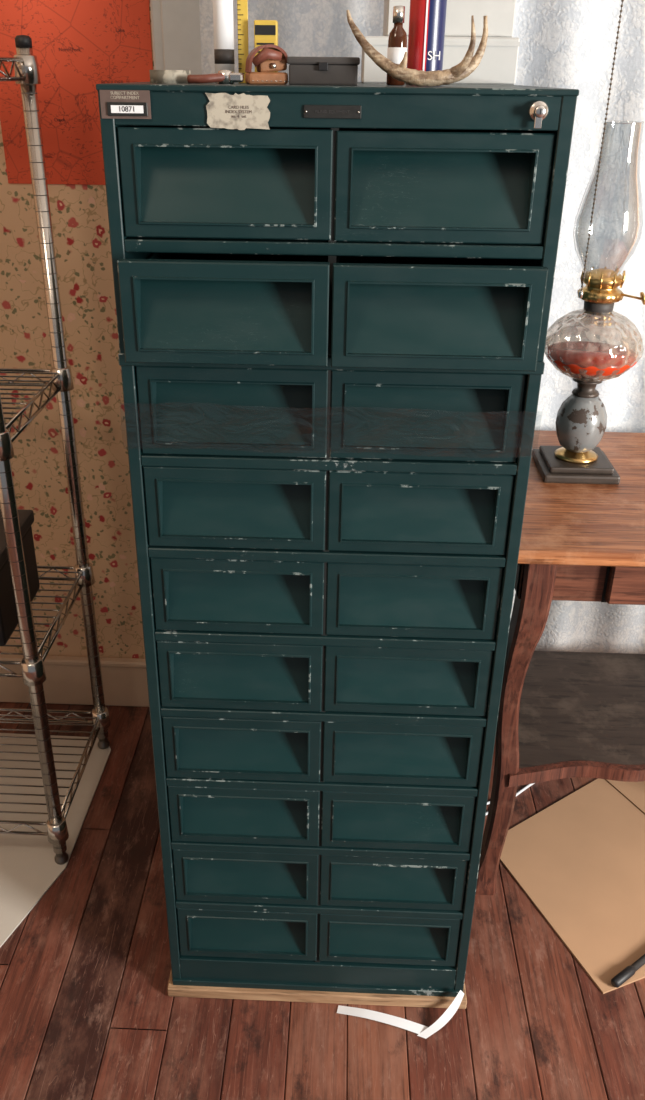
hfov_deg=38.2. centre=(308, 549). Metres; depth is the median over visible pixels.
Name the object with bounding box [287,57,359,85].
trinket box
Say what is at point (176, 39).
trim
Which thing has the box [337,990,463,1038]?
paper strip
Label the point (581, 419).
oil lamp
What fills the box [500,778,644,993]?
cardboard sheet
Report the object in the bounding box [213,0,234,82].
glue bottle
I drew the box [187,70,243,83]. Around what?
hammer
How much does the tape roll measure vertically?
0.013 m
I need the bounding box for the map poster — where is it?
[0,0,152,184]
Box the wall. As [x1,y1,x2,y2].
[0,0,153,658]
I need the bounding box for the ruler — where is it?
[237,0,248,82]
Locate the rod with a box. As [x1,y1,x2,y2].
[611,954,644,987]
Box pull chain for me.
[579,0,623,298]
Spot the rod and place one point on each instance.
(628, 972)
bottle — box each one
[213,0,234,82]
[386,5,406,84]
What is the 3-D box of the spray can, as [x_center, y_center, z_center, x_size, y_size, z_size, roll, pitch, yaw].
[0.136,-0.622,1.048,0.043,0.177,0.043,2,27,2]
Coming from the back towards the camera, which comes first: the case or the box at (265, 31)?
the case
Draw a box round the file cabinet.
[96,81,578,996]
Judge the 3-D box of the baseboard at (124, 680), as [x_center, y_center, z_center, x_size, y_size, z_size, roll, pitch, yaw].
[0.146,0.329,2.174,4.600,0.130,0.024,2,27,2]
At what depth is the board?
1.51 m
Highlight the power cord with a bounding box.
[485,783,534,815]
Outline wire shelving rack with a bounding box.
[0,35,109,864]
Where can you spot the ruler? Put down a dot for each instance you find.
(242, 5)
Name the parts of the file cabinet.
drawer, drawer, drawer, drawer, drawer, drawer, drawer, drawer, drawer, drawer, maker plate, drawer, drawer, drawer, drawer, drawer, drawer, drawer, drawer, drawer, drawer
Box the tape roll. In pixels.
[149,70,189,83]
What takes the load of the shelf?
attached to the side table
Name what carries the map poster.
attached to the wall
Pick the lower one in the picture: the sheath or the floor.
the floor
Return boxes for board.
[167,971,466,1008]
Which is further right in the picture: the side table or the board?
the side table
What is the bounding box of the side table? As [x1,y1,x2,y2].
[475,430,644,894]
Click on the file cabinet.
(333, 302)
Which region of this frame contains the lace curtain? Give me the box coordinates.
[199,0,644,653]
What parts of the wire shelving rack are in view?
shelf, shelf, shelf, shelf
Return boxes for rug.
[0,733,110,946]
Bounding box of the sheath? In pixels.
[245,44,287,84]
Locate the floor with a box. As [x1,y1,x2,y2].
[0,702,644,1099]
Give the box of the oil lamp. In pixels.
[532,120,644,483]
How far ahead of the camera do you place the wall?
1.90 m
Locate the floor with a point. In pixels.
(87, 1012)
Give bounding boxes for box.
[254,20,277,71]
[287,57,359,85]
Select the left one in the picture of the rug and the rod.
the rug
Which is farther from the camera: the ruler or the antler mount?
the ruler
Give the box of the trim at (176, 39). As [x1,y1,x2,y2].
[150,0,201,74]
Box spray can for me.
[405,0,446,85]
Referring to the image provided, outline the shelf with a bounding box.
[508,651,644,787]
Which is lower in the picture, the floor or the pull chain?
the floor
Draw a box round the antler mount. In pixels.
[346,10,487,86]
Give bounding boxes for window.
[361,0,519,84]
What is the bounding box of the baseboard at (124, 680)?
[0,654,148,706]
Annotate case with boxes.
[0,509,39,645]
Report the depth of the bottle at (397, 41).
1.03 m
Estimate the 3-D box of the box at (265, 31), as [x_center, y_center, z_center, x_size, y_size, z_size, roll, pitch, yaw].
[-0.049,-0.583,1.090,0.026,0.065,0.026,2,27,2]

